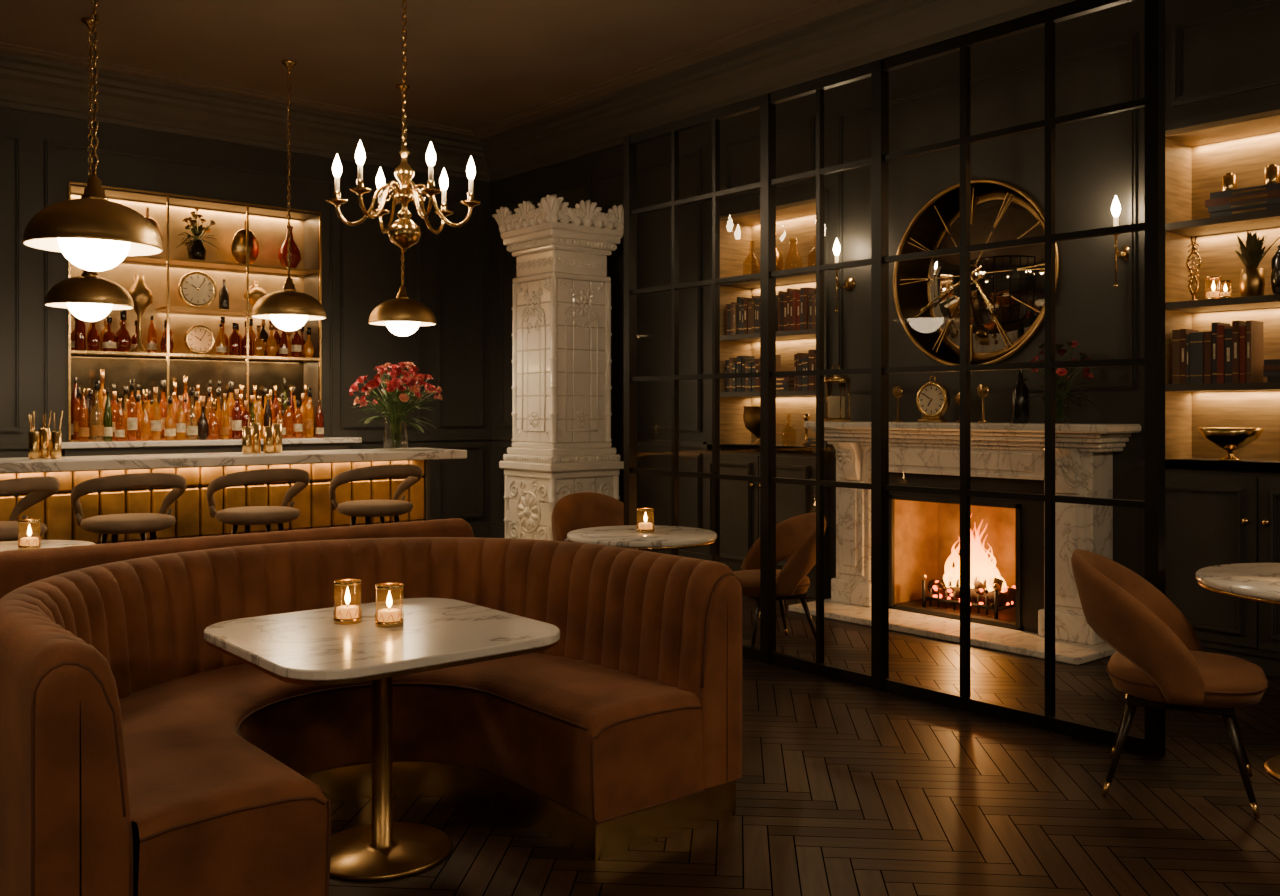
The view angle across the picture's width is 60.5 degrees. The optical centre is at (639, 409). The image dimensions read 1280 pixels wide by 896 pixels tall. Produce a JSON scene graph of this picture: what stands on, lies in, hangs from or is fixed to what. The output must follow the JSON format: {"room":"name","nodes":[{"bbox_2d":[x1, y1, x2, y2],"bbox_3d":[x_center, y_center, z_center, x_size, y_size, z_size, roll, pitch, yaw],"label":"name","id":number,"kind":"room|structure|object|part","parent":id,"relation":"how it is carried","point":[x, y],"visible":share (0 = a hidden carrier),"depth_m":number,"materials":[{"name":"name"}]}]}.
{"room":"cocktail bar","nodes":[
{"label":"cocktail bar","id":0,"kind":"room"},
{"bbox_2d":[0,107,490,525],"bbox_3d":[-5.000,-0.680,9.031,9.950,4.120,0.536,0,0,-40],"label":"wall","id":1,"kind":"structure","parent":0,"point":[448,271],"depth_m":10.48,"materials":[{"name":"paint"}]},
{"bbox_2d":[0,51,489,182],"bbox_3d":[-5.011,-2.567,8.500,9.250,0.345,0.335,0,0,-40],"label":"trim","id":2,"kind":"structure","parent":1,"relation":"attached to","point":[31,84],"depth_m":9.62,"materials":[{"name":"paint"}]},
{"bbox_2d":[470,523,489,537],"bbox_3d":[-5.122,1.285,8.609,9.220,0.190,0.025,0,0,-40],"label":"baseboard","id":3,"kind":"structure","parent":1,"relation":"attached to","point":[482,530],"depth_m":11.50,"materials":[{"name":"paint"}]},
{"bbox_2d":[0,0,872,139],"bbox_3d":[-0.852,-2.790,4.050,10.100,0.100,13.500,0,0,-40],"label":"ceiling","id":4,"kind":"structure","parent":0,"point":[472,64],"depth_m":8.14,"materials":[{"name":"paint"}]},
{"bbox_2d":[44,17,133,321],"bbox_3d":[-3.867,-1.681,7.720,0.567,2.119,0.567,0,0,-29],"label":"pendant lamp","id":5,"kind":"object","parent":4,"relation":"hanging from","point":[90,297],"visible":0.79,"depth_m":7.60,"materials":[{"name":"gold metal"}]},
{"bbox_2d":[22,0,162,270],"bbox_3d":[-2.444,-1.681,4.920,0.567,2.119,0.567,0,0,16],"label":"pendant lamp","id":6,"kind":"object","parent":4,"relation":"hanging from","point":[93,232],"visible":1,"depth_m":4.80,"materials":[{"name":"gold metal"}]},
{"bbox_2d":[251,60,325,330],"bbox_3d":[-2.764,-1.681,8.646,0.567,2.119,0.567,0,0,-29],"label":"pendant lamp","id":7,"kind":"object","parent":4,"relation":"hanging from","point":[289,309],"visible":1,"depth_m":8.54,"materials":[{"name":"gold metal"}]},
{"bbox_2d":[368,84,436,335],"bbox_3d":[-2.006,-1.681,9.282,0.567,2.119,0.567,0,0,39],"label":"pendant lamp","id":8,"kind":"object","parent":4,"relation":"hanging from","point":[402,315],"visible":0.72,"depth_m":9.15,"materials":[{"name":"gold metal"}]},
{"bbox_2d":[327,0,480,251],"bbox_3d":[-1.301,-1.807,6.062,0.779,1.866,0.838,0,0,-40],"label":"chandelier","id":9,"kind":"object","parent":4,"relation":"hanging from","point":[404,233],"visible":1,"depth_m":6.04,"materials":[{"name":"gold metal"}]},
{"bbox_2d":[0,0,852,136],"bbox_3d":[-1.004,-2.725,3.335,8.750,0.030,12.400,0,0,-40],"label":"trim","id":10,"kind":"structure","parent":4,"relation":"attached to","point":[823,5],"depth_m":8.95,"materials":[{"name":"paint"}]},
{"bbox_2d":[80,595,1279,895],"bbox_3d":[-0.743,1.381,3.880,9.850,0.003,12.900,0,0,-40],"label":"floor","id":11,"kind":"structure","parent":0,"point":[843,788],"depth_m":3.77,"materials":[{"name":"brown wood"}]},
{"bbox_2d":[0,476,59,541],"bbox_3d":[-3.644,0.877,6.236,0.605,1.009,0.645,0,0,21],"label":"bar stool","id":12,"kind":"object","parent":11,"relation":"on","point":[41,488],"visible":0.73,"depth_m":6.18,"materials":[{"name":"beige fabric"}]},
{"bbox_2d":[0,540,94,551],"bbox_3d":[-2.892,1.010,5.080,0.680,0.740,0.680,0,0,-40],"label":"marble table","id":13,"kind":"object","parent":11,"relation":"on","point":[6,545],"visible":0.11,"depth_m":5.26,"materials":[{"name":"white stone"}]},
{"bbox_2d":[18,519,40,549],"bbox_3d":[-2.821,0.574,5.074,0.094,0.132,0.094,0,0,-40],"label":"candle holder","id":14,"kind":"object","parent":13,"relation":"on","point":[29,542],"visible":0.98,"depth_m":5.05,"materials":[{"name":"clear glass"}]},
{"bbox_2d":[71,473,186,543],"bbox_3d":[-3.115,0.877,6.714,0.645,1.009,0.605,0,0,-40],"label":"bar stool","id":15,"kind":"object","parent":11,"relation":"on","point":[130,523],"visible":0.78,"depth_m":6.55,"materials":[{"name":"beige fabric"}]},
{"bbox_2d":[61,181,361,456],"bbox_3d":[-3.814,-0.244,9.788,2.580,3.248,0.620,0,0,-40],"label":"shelving","id":16,"kind":"object","parent":11,"relation":"on","point":[163,272],"visible":0.29,"depth_m":9.91,"materials":[{"name":"brown metal"}]},
{"bbox_2d":[71,310,136,351],"label":"liquor bottles","id":17,"kind":"object","parent":16,"relation":"on","point":[121,340],"depth_m":9.20,"materials":[{"name":"glass"}]},
{"bbox_2d":[128,275,151,352],"bbox_3d":[-4.281,-0.820,9.396,0.200,0.660,0.200,0,0,-40],"label":"vase","id":18,"kind":"object","parent":16,"relation":"on","point":[141,295],"visible":0.92,"depth_m":9.36,"materials":[{"name":"gold metal"}]},
{"bbox_2d":[145,207,162,255],"bbox_3d":[-4.299,-1.544,9.573,0.270,0.444,0.050,0,0,-40],"label":"vase","id":19,"kind":"object","parent":16,"relation":"in","point":[156,225],"visible":0.22,"depth_m":9.60,"materials":[{"name":"orange glass"}]},
{"bbox_2d":[142,315,173,352],"label":"liquor bottles","id":20,"kind":"object","parent":16,"relation":"on","point":[151,336],"depth_m":9.56,"materials":[{"name":"glass"}]},
{"bbox_2d":[71,369,323,441],"bbox_3d":[-3.859,-0.042,9.715,2.101,0.604,0.405,0,0,-40],"label":"liquor bottles","id":21,"kind":"object","parent":16,"relation":"on","point":[297,424],"visible":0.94,"depth_m":9.60,"materials":[{"name":"glass"}]},
{"bbox_2d":[178,271,216,307],"bbox_3d":[-3.910,-1.065,9.701,0.330,0.330,0.050,0,0,-40],"label":"clock","id":22,"kind":"object","parent":16,"relation":"on","point":[198,289],"visible":1,"depth_m":9.68,"materials":[{"name":"gold metal"}]},
{"bbox_2d":[177,207,219,259],"bbox_3d":[-3.925,-1.561,9.777,0.335,0.481,0.368,0,0,-40],"label":"vase","id":23,"kind":"object","parent":16,"relation":"on","point":[196,250],"visible":0.97,"depth_m":9.72,"materials":[{"name":"ceramic"}]},
{"bbox_2d":[184,325,214,353],"bbox_3d":[-3.895,-0.620,9.714,0.256,0.256,0.050,0,0,-40],"label":"clock","id":24,"kind":"object","parent":16,"relation":"on","point":[198,339],"visible":1,"depth_m":9.70,"materials":[{"name":"gold metal"}]},
{"bbox_2d":[219,279,228,308],"bbox_3d":[-3.760,-1.040,9.925,0.090,0.280,0.090,0,0,-40],"label":"bottle","id":25,"kind":"object","parent":16,"relation":"on","point":[223,293],"visible":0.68,"depth_m":9.89,"materials":[{"name":"glass"}]},
{"bbox_2d":[231,221,258,263],"bbox_3d":[-3.641,-1.534,10.126,0.260,0.423,0.048,0,0,-40],"label":"vase","id":26,"kind":"object","parent":16,"relation":"in","point":[238,243],"visible":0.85,"depth_m":10.11,"materials":[{"name":"gold metal"}]},
{"bbox_2d":[244,279,266,310],"bbox_3d":[-3.532,-1.050,10.090,0.200,0.300,0.200,0,0,-40],"label":"urn","id":27,"kind":"object","parent":16,"relation":"on","point":[256,291],"visible":0.55,"depth_m":10.03,"materials":[{"name":"gold metal"}]},
{"bbox_2d":[216,317,310,357],"label":"liquor bottles","id":28,"kind":"object","parent":16,"relation":"on","point":[279,344],"depth_m":10.18,"materials":[{"name":"glass"}]},
{"bbox_2d":[277,226,301,267],"bbox_3d":[-3.287,-1.520,10.296,0.220,0.400,0.220,0,0,-40],"label":"vase","id":29,"kind":"object","parent":16,"relation":"on","point":[295,252],"visible":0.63,"depth_m":10.23,"materials":[{"name":"red glass"}]},
{"bbox_2d":[0,448,466,543],"bbox_3d":[-4.040,0.853,7.203,6.270,1.055,0.730,0,0,-40],"label":"bar counter","id":30,"kind":"object","parent":11,"relation":"on","point":[190,511],"depth_m":7.82,"materials":[{"name":"white stone"}]},
{"bbox_2d":[28,411,62,458],"bbox_3d":[-3.973,0.165,7.338,0.213,0.320,0.116,0,0,-40],"label":"utensil holder","id":31,"kind":"object","parent":30,"relation":"on","point":[43,444],"visible":1,"depth_m":7.32,"materials":[{"name":"gold metal"}]},
{"bbox_2d":[242,413,281,453],"bbox_3d":[-2.849,0.175,8.281,0.316,0.300,0.126,0,0,-40],"label":"cups","id":32,"kind":"object","parent":30,"relation":"on","point":[272,435],"visible":0.99,"depth_m":8.25,"materials":[{"name":"gold metal"}]},
{"bbox_2d":[349,362,442,449],"bbox_3d":[-1.984,-0.034,8.916,0.745,0.719,0.726,0,0,13],"label":"flower vase","id":33,"kind":"object","parent":30,"relation":"on","point":[398,405],"visible":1,"depth_m":8.85,"materials":[{"name":"clear glass"}]},
{"bbox_2d":[0,518,473,598],"bbox_3d":[-2.564,0.955,4.323,4.030,0.850,0.680,0,0,-40],"label":"banquette","id":34,"kind":"object","parent":11,"relation":"on","point":[18,568],"visible":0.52,"depth_m":4.46,"materials":[{"name":"fabric"}]},
{"bbox_2d":[206,468,309,533],"bbox_3d":[-2.502,0.877,7.229,0.645,1.009,0.605,0,0,-40],"label":"bar stool","id":35,"kind":"object","parent":11,"relation":"on","point":[252,515],"visible":0.75,"depth_m":7.06,"materials":[{"name":"beige fabric"}]},
{"bbox_2d":[0,537,741,895],"bbox_3d":[-0.987,0.950,3.666,2.170,0.861,1.635,0,0,-40],"label":"banquette","id":36,"kind":"object","parent":11,"relation":"on","point":[139,756],"visible":0.9,"depth_m":3.59,"materials":[{"name":"fabric"}]},
{"bbox_2d":[329,464,421,525],"bbox_3d":[-1.858,0.877,7.769,0.645,1.009,0.605,0,0,-40],"label":"bar stool","id":37,"kind":"object","parent":11,"relation":"on","point":[395,507],"visible":0.78,"depth_m":7.59,"materials":[{"name":"beige fabric"}]},
{"bbox_2d":[204,598,559,880],"bbox_3d":[-0.804,1.030,3.424,0.890,0.700,0.890,0,0,-40],"label":"pedestal table","id":38,"kind":"object","parent":11,"relation":"on","point":[306,647],"visible":0.97,"depth_m":3.33,"materials":[{"name":"white stone"}]},
{"bbox_2d":[333,579,361,624],"bbox_3d":[-0.938,0.614,3.521,0.087,0.132,0.087,0,0,-40],"label":"candle holder","id":39,"kind":"object","parent":38,"relation":"on","point":[347,614],"visible":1,"depth_m":3.50,"materials":[{"name":"clear glass"}]},
{"bbox_2d":[375,583,403,627],"bbox_3d":[-0.793,0.617,3.473,0.090,0.127,0.089,0,0,-40],"label":"candle holder","id":40,"kind":"object","parent":38,"relation":"on","point":[389,617],"visible":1,"depth_m":3.45,"materials":[{"name":"clear glass"}]},
{"bbox_2d":[492,194,623,541],"bbox_3d":[-0.641,-0.210,9.683,0.989,3.179,0.989,0,0,-35],"label":"stove","id":41,"kind":"object","parent":11,"relation":"on","point":[561,335],"visible":0.91,"depth_m":9.46,"materials":[{"name":"ceramic"}]},
{"bbox_2d":[551,492,623,540],"bbox_3d":[-0.294,0.976,7.338,0.591,0.812,0.627,0,0,-18],"label":"tub chair","id":42,"kind":"object","parent":11,"relation":"on","point":[580,510],"visible":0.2,"depth_m":7.55,"materials":[{"name":"brown fabric"}]},
{"bbox_2d":[567,525,716,550],"bbox_3d":[0.010,1.010,5.713,0.780,0.740,0.780,0,0,-40],"label":"marble table","id":43,"kind":"object","parent":11,"relation":"on","point":[626,536],"visible":0.56,"depth_m":5.56,"materials":[{"name":"white stone"}]},
{"bbox_2d":[637,508,653,532],"bbox_3d":[0.029,0.579,5.768,0.094,0.122,0.094,0,0,-40],"label":"candle holder","id":44,"kind":"object","parent":43,"relation":"on","point":[645,527],"visible":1,"depth_m":5.74,"materials":[{"name":"clear glass"}]},
{"bbox_2d":[702,190,830,598],"bbox_3d":[1.088,-0.115,8.601,0.536,2.990,1.240,0,0,-40],"label":"built-in bookcase","id":45,"kind":"object","parent":11,"relation":"on","point":[795,216],"visible":0.56,"depth_m":8.72,"materials":[{"name":"brown wood"}]},
{"bbox_2d":[743,406,759,444],"bbox_3d":[0.954,0.125,8.789,0.260,0.310,0.260,0,0,-40],"label":"urn","id":46,"kind":"object","parent":45,"relation":"on","point":[751,414],"visible":0.51,"depth_m":8.70,"materials":[{"name":"gold metal"}]},
{"bbox_2d":[726,295,777,334],"bbox_3d":[0.926,-0.759,8.806,0.201,0.307,0.500,0,0,-40],"label":"books","id":47,"kind":"object","parent":45,"relation":"in","point":[743,315],"visible":0.69,"depth_m":8.77,"materials":[{"name":"brown paper"}]},
{"bbox_2d":[725,355,780,391],"bbox_3d":[0.908,-0.291,8.828,0.198,0.292,0.457,0,0,-40],"label":"books","id":48,"kind":"object","parent":45,"relation":"in","point":[740,364],"visible":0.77,"depth_m":8.80,"materials":[{"name":"brown paper"}]},
{"bbox_2d":[776,233,783,270],"bbox_3d":[1.044,-1.222,8.682,0.182,0.345,0.182,0,0,-40],"label":"bottle","id":49,"kind":"object","parent":45,"relation":"on","point":[779,260],"visible":0.13,"depth_m":8.62,"materials":[{"name":"orange glass"}]},
{"bbox_2d":[776,376,793,390],"bbox_3d":[1.144,-0.221,8.558,0.205,0.152,0.215,0,0,-40],"label":"stacked books","id":50,"kind":"object","parent":45,"relation":"in","point":[782,383],"visible":0.38,"depth_m":8.46,"materials":[{"name":"brown paper"}]},
{"bbox_2d":[778,287,815,330],"bbox_3d":[1.284,-0.768,8.377,0.198,0.326,0.443,0,0,-40],"label":"books","id":51,"kind":"object","parent":45,"relation":"in","point":[796,307],"visible":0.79,"depth_m":8.35,"materials":[{"name":"brown paper"}]},
{"bbox_2d":[794,349,815,390],"bbox_3d":[1.334,-0.300,8.316,0.190,0.310,0.286,0,0,-40],"label":"books","id":52,"kind":"object","parent":45,"relation":"in","point":[802,361],"visible":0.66,"depth_m":8.29,"materials":[{"name":"brown paper"}]},
{"bbox_2d":[801,414,809,446],"bbox_3d":[1.275,0.155,8.406,0.080,0.250,0.080,0,0,-40],"label":"brass candlestick","id":53,"kind":"object","parent":45,"relation":"on","point":[806,417],"visible":0.68,"depth_m":8.39,"materials":[{"name":"gold metal"}]},
{"bbox_2d":[806,438,815,446],"bbox_3d":[1.377,0.246,8.296,0.206,0.067,0.134,0,0,-40],"label":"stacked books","id":54,"kind":"object","parent":45,"relation":"in","point":[811,442],"visible":0.38,"depth_m":8.25,"materials":[{"name":"brown paper"}]},
{"bbox_2d":[734,513,825,646],"bbox_3d":[0.800,0.998,6.466,0.593,0.768,0.559,0,0,-19],"label":"tub chair","id":55,"kind":"object","parent":11,"relation":"on","point":[796,535],"visible":0.75,"depth_m":6.33,"materials":[{"name":"brown fabric"}]},
{"bbox_2d":[624,0,1164,757],"bbox_3d":[0.999,-0.172,5.655,0.060,3.105,3.355,0,0,-40],"label":"glass wall","id":56,"kind":"structure","parent":11,"relation":"on","point":[1152,744],"depth_m":5.40,"materials":[{"name":"black metal"}]},
{"bbox_2d":[788,421,1140,664],"bbox_3d":[2.072,0.730,7.052,1.000,1.300,2.200,0,0,-40],"label":"marble fireplace","id":57,"kind":"object","parent":11,"relation":"on","point":[924,528],"depth_m":6.89,"materials":[{"name":"stone"}]},
{"bbox_2d":[824,364,850,421],"bbox_3d":[1.365,-0.119,7.646,0.214,0.398,0.214,0,0,-40],"label":"glass lantern","id":58,"kind":"object","parent":57,"relation":"on","point":[835,404],"visible":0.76,"depth_m":7.59,"materials":[{"name":"gold metal"}]},
{"bbox_2d":[892,386,903,421],"bbox_3d":[1.708,-0.040,7.268,0.062,0.240,0.072,0,0,-1],"label":"candlestick","id":59,"kind":"object","parent":57,"relation":"on","point":[897,391],"visible":0.98,"depth_m":7.26,"materials":[{"name":"gold metal"}]},
{"bbox_2d":[916,375,949,422],"bbox_3d":[1.881,-0.071,7.061,0.070,0.303,0.230,0,0,-40],"label":"mantel clock","id":60,"kind":"object","parent":57,"relation":"on","point":[933,398],"visible":0.99,"depth_m":7.04,"materials":[{"name":"gold metal"}]},
{"bbox_2d":[955,393,959,422],"bbox_3d":[2.016,-0.015,6.900,0.062,0.190,0.072,0,0,-1],"label":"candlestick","id":61,"kind":"object","parent":57,"relation":"on","point":[957,396],"visible":0.37,"depth_m":6.90,"materials":[{"name":"gold metal"}]},
{"bbox_3d":[2.176,1.198,7.191,0.342,0.224,0.583,0,0,-40],"label":"fire grate","id":62,"kind":"part","parent":57,"relation":"part of","materials":[{"name":"black metal"}]},
{"bbox_2d":[927,577,1014,607],"bbox_3d":[2.169,1.152,7.199,0.309,0.219,0.574,0,0,-40],"label":"logs","id":63,"kind":"object","parent":57,"relation":"on","point":[1007,597],"visible":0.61,"depth_m":7.05},
{"bbox_2d":[943,554,1006,591],"bbox_3d":[2.209,0.924,7.176,0.224,0.497,0.408,0,0,-44],"label":"flames","id":64,"kind":"object","parent":63,"relation":"on","point":[983,569],"visible":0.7,"depth_m":7.12},
{"bbox_2d":[977,384,989,422],"bbox_3d":[2.119,-0.040,6.778,0.062,0.240,0.072,0,0,-1],"label":"candlestick","id":65,"kind":"object","parent":57,"relation":"on","point":[983,390],"visible":0.98,"depth_m":6.77,"materials":[{"name":"gold metal"}]},
{"bbox_2d":[1011,369,1028,422],"bbox_3d":[2.280,-0.090,6.586,0.100,0.340,0.100,0,0,-40],"label":"bottle","id":66,"kind":"object","parent":57,"relation":"on","point":[1019,406],"visible":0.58,"depth_m":6.55,"materials":[{"name":"glass"}]},
{"bbox_2d":[1023,341,1099,423],"bbox_3d":[2.453,-0.166,6.412,0.425,0.492,0.351,0,0,4],"label":"flower bouquet","id":67,"kind":"object","parent":57,"relation":"on","point":[1062,373],"visible":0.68,"depth_m":6.39,"materials":[{"name":"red plant"}]},
{"bbox_2d":[1071,549,1267,818],"bbox_3d":[1.941,0.959,4.052,0.654,0.847,0.617,0,0,27],"label":"tub chair","id":68,"kind":"object","parent":11,"relation":"on","point":[1159,661],"visible":1,"depth_m":3.87,"materials":[{"name":"brown fabric"}]},
{"bbox_2d":[1138,101,1279,676],"bbox_3d":[3.389,-0.115,5.859,0.536,2.990,1.240,0,0,-40],"label":"built-in bookcase","id":69,"kind":"object","parent":11,"relation":"on","point":[1217,513],"visible":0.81,"depth_m":6.07,"materials":[{"name":"brown wood"}]},
{"bbox_2d":[1186,236,1200,300],"bbox_3d":[3.126,-0.792,6.200,0.078,0.375,0.078,0,0,-6],"label":"sculpture","id":70,"kind":"object","parent":69,"relation":"on","point":[1193,244],"visible":0.94,"depth_m":6.19,"materials":[{"name":"gold metal"}]},
{"bbox_2d":[1205,276,1221,299],"bbox_3d":[3.180,-0.671,6.089,0.087,0.132,0.087,0,0,-40],"label":"candle holder","id":71,"kind":"object","parent":69,"relation":"on","point":[1215,294],"visible":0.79,"depth_m":6.06,"materials":[{"name":"clear glass"}]},
{"bbox_2d":[1172,320,1263,383],"bbox_3d":[3.202,-0.314,6.089,0.194,0.338,0.412,0,0,-40],"label":"books","id":72,"kind":"object","parent":69,"relation":"in","point":[1227,353],"visible":0.95,"depth_m":5.99,"materials":[{"name":"brown paper"}]},
{"bbox_2d":[1219,280,1231,297],"bbox_3d":[3.205,-0.656,6.012,0.063,0.102,0.063,0,0,-40],"label":"candle holder","id":73,"kind":"object","parent":69,"relation":"on","point":[1225,294],"visible":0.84,"depth_m":5.99,"materials":[{"name":"clear glass"}]},
{"bbox_2d":[1197,427,1264,461],"bbox_3d":[3.238,0.189,6.020,0.330,0.182,0.330,0,0,-40],"label":"brass bowl","id":74,"kind":"object","parent":69,"relation":"on","point":[1230,439],"visible":1,"depth_m":5.93,"materials":[{"name":"gold metal"}]},
{"bbox_2d":[1205,183,1279,217],"bbox_3d":[3.327,-1.122,5.951,0.203,0.144,0.428,0,0,-40],"label":"stacked books","id":75,"kind":"object","parent":69,"relation":"in","point":[1263,197],"visible":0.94,"depth_m":5.90,"materials":[{"name":"black paper"}]},
{"bbox_2d":[1221,173,1236,190],"bbox_3d":[3.248,-1.249,6.054,0.076,0.110,0.076,0,0,-40],"label":"brass cup","id":76,"kind":"object","parent":75,"relation":"on","point":[1229,181],"visible":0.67,"depth_m":6.03,"materials":[{"name":"gold metal"}]},
{"bbox_2d":[1264,164,1279,184],"bbox_3d":[3.390,-1.254,5.886,0.076,0.120,0.076,0,0,-40],"label":"brass cup","id":77,"kind":"object","parent":75,"relation":"on","point":[1272,172],"visible":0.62,"depth_m":5.86,"materials":[{"name":"gold metal"}]},
{"bbox_2d":[1235,231,1279,296],"bbox_3d":[3.320,-0.789,5.935,0.245,0.368,0.254,0,0,-14],"label":"potted succulent","id":78,"kind":"object","parent":69,"relation":"on","point":[1252,278],"visible":0.91,"depth_m":5.92,"materials":[{"name":"green plant"}]},
{"bbox_2d":[1263,359,1279,381],"bbox_3d":[3.474,-0.206,5.787,0.212,0.122,0.279,0,0,-40],"label":"stacked books","id":79,"kind":"object","parent":69,"relation":"in","point":[1271,367],"visible":0.99,"depth_m":5.80,"materials":[{"name":"brown paper"}]},
{"bbox_2d":[1270,245,1279,293],"bbox_3d":[3.441,-0.740,5.825,0.170,0.270,0.170,0,0,-40],"label":"vase","id":80,"kind":"object","parent":69,"relation":"on","point":[1275,261],"visible":0.87,"depth_m":5.81,"materials":[{"name":"ceramic"}]},
{"bbox_2d":[1196,563,1279,780],"bbox_3d":[2.638,1.010,4.106,1.000,0.740,1.000,0,0,-40],"label":"marble table","id":81,"kind":"object","parent":11,"relation":"on","point":[1259,582],"visible":1,"depth_m":4.15,"materials":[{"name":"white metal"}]},
{"bbox_2d":[490,0,1279,597],"bbox_3d":[2.683,-0.680,7.081,0.786,4.120,13.400,0,0,-40],"label":"wall","id":82,"kind":"structure","parent":0,"point":[1221,55],"depth_m":7.37,"materials":[{"name":"paint"}]},
{"bbox_2d":[490,523,705,559],"bbox_3d":[2.561,1.285,6.652,0.025,0.190,12.900,0,0,-40],"label":"baseboard","id":83,"kind":"structure","parent":82,"relation":"attached to","point":[496,530],"depth_m":9.55,"materials":[{"name":"paint"}]},
{"bbox_2d":[480,0,1074,182],"bbox_3d":[2.442,-2.567,6.553,0.335,0.345,12.900,0,0,-40],"label":"trim","id":84,"kind":"structure","parent":82,"relation":"attached to","point":[874,30],"depth_m":8.43,"materials":[{"name":"paint"}]},
{"bbox_2d":[833,239,855,311],"bbox_3d":[1.446,-0.960,7.857,0.184,0.531,0.100,0,0,-40],"label":"wall sconce","id":85,"kind":"object","parent":82,"relation":"attached to","point":[849,284],"visible":0.8,"depth_m":7.82,"materials":[{"name":"gold metal"}]},
{"bbox_2d":[893,179,1058,364],"bbox_3d":[2.146,-0.880,7.127,0.041,1.228,1.228,0,0,-40],"label":"wall clock","id":86,"kind":"object","parent":82,"relation":"attached to","point":[1008,284],"visible":0.79,"depth_m":7.09,"materials":[{"name":"gold metal"}]},
{"bbox_2d":[1111,196,1128,287],"bbox_3d":[2.757,-0.960,6.295,0.184,0.531,0.100,0,0,-40],"label":"wall sconce","id":87,"kind":"object","parent":82,"relation":"attached to","point":[1124,251],"visible":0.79,"depth_m":6.25,"materials":[{"name":"gold metal"}]}
]}

